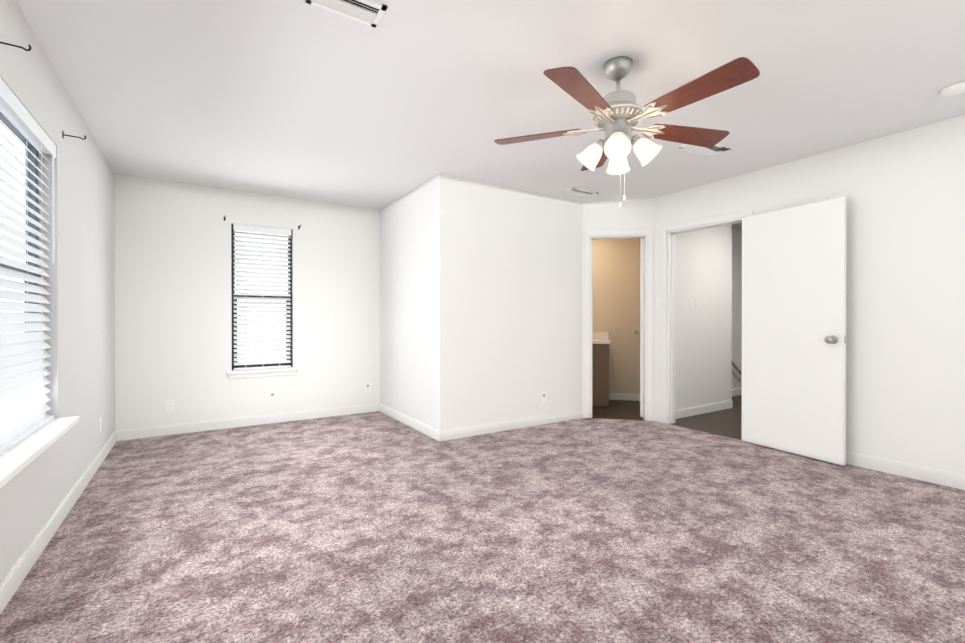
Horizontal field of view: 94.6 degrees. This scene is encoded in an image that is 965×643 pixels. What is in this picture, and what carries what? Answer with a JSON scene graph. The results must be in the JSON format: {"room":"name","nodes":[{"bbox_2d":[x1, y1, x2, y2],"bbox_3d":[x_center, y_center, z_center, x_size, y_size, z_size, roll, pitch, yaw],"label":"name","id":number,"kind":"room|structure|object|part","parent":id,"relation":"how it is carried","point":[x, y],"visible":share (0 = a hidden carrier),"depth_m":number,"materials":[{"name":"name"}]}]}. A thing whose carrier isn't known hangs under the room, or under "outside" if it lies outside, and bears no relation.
{"room":"empty bedroom","nodes":[
{"label":"empty bedroom","id":0,"kind":"room"},
{"bbox_2d":[0,0,114,582],"bbox_3d":[-1.711,-0.118,1.375,0.120,2.440,6.300,0,0,-33],"label":"wall","id":1,"kind":"structure","parent":0,"point":[80,289],"depth_m":2.57,"materials":[{"name":"white paint"}]},
{"bbox_2d":[0,42,31,50],"bbox_3d":[-1.784,-1.050,1.692,0.101,0.040,0.016,0,0,-33],"label":"curtain rod bracket","id":2,"kind":"object","parent":1,"relation":"attached to","point":[30,48],"visible":1,"depth_m":1.70,"materials":[{"name":"black metal"}]},
{"bbox_2d":[0,112,39,341],"bbox_3d":[-1.896,-0.209,1.606,0.048,1.480,1.790,0,0,-33],"label":"window","id":3,"kind":"structure","parent":1,"relation":"in","point":[22,138],"depth_m":2.32,"materials":[{"name":"glass"}]},
{"bbox_2d":[0,77,55,454],"bbox_3d":[-1.844,-0.211,1.639,0.077,1.472,1.782,0,0,-33],"label":"window blinds","id":4,"kind":"object","parent":3,"relation":"attached to","point":[24,391],"visible":1,"depth_m":2.04,"materials":[{"name":"white plastic"}]},
{"bbox_2d":[0,416,79,488],"bbox_3d":[-1.825,0.542,1.663,0.175,0.032,1.815,0,0,-33],"label":"window sill","id":5,"kind":"structure","parent":1,"relation":"attached to","point":[17,458],"depth_m":1.87,"materials":[{"name":"white paint"}]},
{"bbox_2d":[0,430,119,613],"bbox_3d":[-1.654,1.053,1.415,0.013,0.097,6.300,0,0,-33],"label":"baseboard","id":6,"kind":"structure","parent":1,"relation":"attached to","point":[13,579],"depth_m":2.20,"materials":[{"name":"white paint"}]},
{"bbox_2d":[62,131,85,139],"bbox_3d":[-2.323,-1.053,2.535,0.101,0.040,0.016,0,0,-33],"label":"curtain rod bracket","id":7,"kind":"object","parent":1,"relation":"attached to","point":[63,134],"visible":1,"depth_m":2.52,"materials":[{"name":"black metal"}]},
{"bbox_2d":[114,174,379,429],"bbox_3d":[-2.386,-0.131,4.753,2.620,2.440,0.120,0,0,-33],"label":"wall","id":8,"kind":"structure","parent":0,"point":[173,315],"depth_m":4.50,"materials":[{"name":"white paint"}]},
{"bbox_2d":[165,400,173,412],"bbox_3d":[-3.008,0.816,4.280,0.072,0.116,0.012,0,0,-33],"label":"outlet plate","id":9,"kind":"object","parent":8,"relation":"attached to","point":[169,405],"visible":1,"depth_m":4.28,"materials":[{"name":"white plastic"}]},
{"bbox_2d":[120,403,375,440],"bbox_3d":[-2.287,1.040,4.742,2.470,0.097,0.013,0,0,-33],"label":"baseboard","id":10,"kind":"structure","parent":8,"relation":"attached to","point":[154,431],"depth_m":4.59,"materials":[{"name":"white paint"}]},
{"bbox_2d":[231,224,291,369],"bbox_3d":[-2.373,-0.251,4.797,0.590,1.520,0.048,0,0,-33],"label":"window","id":11,"kind":"structure","parent":8,"relation":"in","point":[233,291],"depth_m":4.76,"materials":[{"name":"brown metal"}]},
{"bbox_2d":[233,223,290,369],"bbox_3d":[-2.340,-0.253,4.745,0.554,1.512,0.077,0,0,-33],"label":"window blinds","id":12,"kind":"object","parent":11,"relation":"attached to","point":[259,230],"visible":1,"depth_m":4.74,"materials":[{"name":"white plastic"}]},
{"bbox_2d":[227,367,297,378],"bbox_3d":[-2.335,0.544,4.740,0.680,0.079,0.140,0,0,-33],"label":"window sill","id":13,"kind":"structure","parent":8,"relation":"attached to","point":[232,374],"depth_m":4.69,"materials":[{"name":"white paint"}]},
{"bbox_2d":[269,391,275,401],"bbox_3d":[-2.250,0.804,4.766,0.072,0.116,0.010,0,0,-33],"label":"electrical outlet","id":14,"kind":"object","parent":8,"relation":"attached to","point":[272,396],"visible":1,"depth_m":4.76,"materials":[{"name":"white plastic"}]},
{"bbox_2d":[365,383,370,392],"bbox_3d":[-1.374,0.792,5.326,0.072,0.116,0.010,0,0,-33],"label":"electrical outlet","id":15,"kind":"object","parent":8,"relation":"attached to","point":[367,387],"visible":1,"depth_m":5.32,"materials":[{"name":"white plastic"}]},
{"bbox_2d":[380,174,439,429],"bbox_3d":[-0.801,-0.131,4.817,0.120,2.440,1.720,0,0,-33],"label":"wall","id":16,"kind":"structure","parent":0,"point":[410,303],"depth_m":4.58,"materials":[{"name":"white paint"}]},
{"bbox_2d":[376,403,435,439],"bbox_3d":[-0.820,1.040,4.726,0.013,0.097,1.560,0,0,-33],"label":"baseboard","id":17,"kind":"structure","parent":16,"relation":"attached to","point":[430,431],"depth_m":4.64,"materials":[{"name":"white paint"}]},
{"bbox_2d":[0,411,964,642],"bbox_3d":[0.333,1.147,2.686,4.970,0.100,6.540,0,0,-33],"label":"floor carpet","id":18,"kind":"object","parent":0,"point":[375,527],"visible":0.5,"depth_m":2.20,"materials":[{"name":"pink carpet"}]},
{"bbox_2d":[15,0,964,229],"bbox_3d":[1.751,-1.408,3.938,8.720,0.120,7.140,0,0,-33],"label":"ceiling","id":19,"kind":"structure","parent":0,"point":[300,99],"depth_m":2.52,"materials":[{"name":"white paint"}]},
{"bbox_2d":[305,0,386,27],"bbox_3d":[-0.572,-1.335,1.873,0.300,0.010,0.150,0,0,-33],"label":"ceiling vent","id":20,"kind":"object","parent":19,"relation":"in","point":[369,12],"visible":1,"depth_m":1.90,"materials":[{"name":"white plastic"}]},
{"bbox_2d":[562,187,597,196],"bbox_3d":[1.021,-1.346,4.635,0.360,0.010,0.160,0,0,-33],"label":"ceiling vent","id":21,"kind":"object","parent":19,"relation":"in","point":[580,192],"visible":0.96,"depth_m":4.62,"materials":[{"name":"white plastic"}]},
{"bbox_2d":[494,56,759,206],"bbox_3d":[0.735,-0.965,2.289,1.295,0.754,1.248,0,0,-33],"label":"ceiling fan","id":22,"kind":"object","parent":19,"relation":"hanging from","point":[619,114],"visible":1,"depth_m":2.23,"materials":[{"name":"brown wood"}]},
{"bbox_3d":[0.306,-1.024,2.467,0.483,0.006,0.152,0,12,20],"label":"blade","id":23,"kind":"part","parent":22,"relation":"part of","materials":[{"name":"brown wood"}]},
{"bbox_3d":[0.446,-1.022,1.986,0.152,0.006,0.483,15,9,37],"label":"blade","id":24,"kind":"part","parent":22,"relation":"part of","materials":[{"name":"brown wood"}]},
{"bbox_3d":[0.720,-1.025,2.750,0.152,0.006,0.483,-12,0,2],"label":"blade","id":25,"kind":"part","parent":22,"relation":"part of","materials":[{"name":"brown wood"}]},
{"label":"blade","id":26,"kind":"part","parent":22,"relation":"part of","materials":[{"name":"brown wood"}]},
{"label":"blade","id":27,"kind":"part","parent":22,"relation":"part of","materials":[{"name":"brown wood"}]},
{"bbox_2d":[679,143,730,156],"bbox_3d":[1.722,-1.341,3.445,0.360,0.012,0.201,0,0,-33],"label":"ceiling vent","id":28,"kind":"object","parent":19,"relation":"in","point":[717,148],"visible":0.81,"depth_m":3.46,"materials":[{"name":"white plastic"}]},
{"bbox_2d":[940,81,964,96],"bbox_3d":[2.712,-1.325,2.547,0.132,0.036,0.132,0,0,-33],"label":"smoke detector","id":29,"kind":"object","parent":19,"relation":"attached to","point":[954,89],"visible":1,"depth_m":2.53,"materials":[{"name":"white plastic"}]},
{"bbox_2d":[440,174,581,429],"bbox_3d":[0.359,-0.131,4.608,1.850,2.440,0.120,0,0,-33],"label":"wall","id":30,"kind":"structure","parent":0,"point":[510,303],"depth_m":4.46,"materials":[{"name":"white paint"}]},
{"bbox_2d":[436,409,584,441],"bbox_3d":[0.378,1.041,4.542,1.833,0.097,0.020,0,0,-33],"label":"baseboard","id":31,"kind":"structure","parent":30,"relation":"attached to","point":[461,432],"depth_m":4.45,"materials":[{"name":"white paint"}]},
{"bbox_2d":[541,392,545,402],"bbox_3d":[0.651,0.804,4.721,0.072,0.116,0.010,0,0,-33],"label":"outlet","id":32,"kind":"object","parent":30,"relation":"attached to","point":[543,397],"visible":1,"depth_m":4.71,"materials":[{"name":"white plastic"}]},
{"bbox_2d":[593,238,639,393],"bbox_3d":[1.335,-0.137,6.325,1.930,2.440,0.120,0,0,12],"label":"wall","id":33,"kind":"structure","parent":0,"point":[616,289],"depth_m":6.14,"materials":[{"name":"beige paint"}]},
{"bbox_2d":[609,393,639,400],"bbox_3d":[1.567,1.036,5.924,1.254,0.097,2.044,0,0,-33],"label":"baseboard","id":34,"kind":"structure","parent":33,"relation":"attached to","point":[625,396],"depth_m":6.12,"materials":[{"name":"white paint"}]},
{"bbox_2d":[582,198,654,411],"bbox_3d":[1.521,-0.132,5.004,0.778,2.440,0.120,0,0,12],"label":"wall","id":35,"kind":"structure","parent":0,"point":[629,214],"depth_m":4.94,"materials":[{"name":"white paint"}]},
{"bbox_2d":[585,229,652,420],"bbox_3d":[1.521,0.039,5.004,0.722,2.097,0.152,0,0,12],"label":"door frame","id":36,"kind":"structure","parent":35,"relation":"attached to","point":[647,235],"depth_m":4.93,"materials":[{"name":"white paint"}]},
{"bbox_2d":[634,238,643,416],"bbox_3d":[1.891,0.066,5.286,0.478,2.018,0.412,0,0,-33],"label":"bathroom door","id":37,"kind":"structure","parent":35,"relation":"in","point":[641,313],"depth_m":5.01,"materials":[{"name":"white paint"}]},
{"bbox_2d":[592,395,741,439],"bbox_3d":[3.011,1.136,5.376,5.058,0.101,4.948,0,0,-33],"label":"floor","id":38,"kind":"structure","parent":0,"point":[726,422],"depth_m":5.04,"materials":[{"name":"brown wood"}]},
{"bbox_2d":[592,344,608,406],"bbox_3d":[1.058,0.684,6.048,1.245,0.800,1.244,0,0,-33],"label":"bathroom vanity","id":39,"kind":"object","parent":38,"relation":"on","point":[600,352],"depth_m":5.69,"materials":[{"name":"brown wood"}]},
{"bbox_2d":[592,340,610,343],"bbox_3d":[1.063,0.264,6.033,1.288,0.040,1.288,0,0,-33],"label":"countertop","id":40,"kind":"structure","parent":39,"relation":"on","point":[593,341],"depth_m":5.66,"materials":[{"name":"white stone"}]},
{"bbox_2d":[676,224,731,409],"bbox_3d":[2.544,-0.133,5.293,1.330,2.440,0.120,0,0,-33],"label":"wall","id":41,"kind":"structure","parent":0,"point":[704,330],"depth_m":5.28,"materials":[{"name":"white paint"}]},
{"bbox_2d":[676,388,741,418],"bbox_3d":[3.343,1.036,5.996,3.430,0.097,0.463,0,0,-33],"label":"baseboard","id":42,"kind":"structure","parent":41,"relation":"attached to","point":[696,410],"depth_m":5.30,"materials":[{"name":"white paint"}]},
{"bbox_2d":[732,228,741,388],"bbox_3d":[3.747,-0.138,6.596,2.100,2.440,0.120,0,0,-33],"label":"wall","id":43,"kind":"structure","parent":0,"point":[736,302],"depth_m":6.51,"materials":[{"name":"white paint"}]},
{"bbox_2d":[732,361,741,376],"bbox_3d":[3.470,0.533,6.298,1.215,0.894,0.085,0,0,-33],"label":"handrail","id":44,"kind":"object","parent":43,"relation":"attached to","point":[736,368],"visible":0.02,"depth_m":6.37,"materials":[{"name":"white paint"}]},
{"bbox_2d":[655,115,964,474],"bbox_3d":[3.029,-0.125,3.188,0.120,2.440,4.250,0,0,-33],"label":"wall","id":45,"kind":"structure","parent":0,"point":[903,192],"depth_m":3.19,"materials":[{"name":"white paint"}]},
{"bbox_2d":[662,210,752,423],"bbox_3d":[2.237,0.042,4.427,0.152,2.097,0.924,0,0,-33],"label":"door frame","id":46,"kind":"structure","parent":45,"relation":"attached to","point":[669,327],"depth_m":4.74,"materials":[{"name":"white paint"}]},
{"bbox_2d":[741,197,845,465],"bbox_3d":[2.519,0.072,3.680,0.187,2.018,0.792,0,0,-33],"label":"hall door","id":47,"kind":"structure","parent":45,"relation":"in","point":[794,330],"depth_m":3.63,"materials":[{"name":"white paint"}]},
{"bbox_2d":[846,451,964,489],"bbox_3d":[3.265,1.048,2.698,0.013,0.097,3.103,0,0,-33],"label":"baseboard","id":48,"kind":"structure","parent":45,"relation":"attached to","point":[941,477],"depth_m":3.13,"materials":[{"name":"white paint"}]},
{"label":"outside","id":49,"kind":"structure","parent":0,"visible":0},
{"bbox_2d":[0,120,287,361],"bbox_3d":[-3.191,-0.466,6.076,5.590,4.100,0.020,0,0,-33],"label":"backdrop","id":50,"kind":"structure","parent":49,"point":[9,158],"depth_m":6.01,"materials":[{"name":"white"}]}
]}

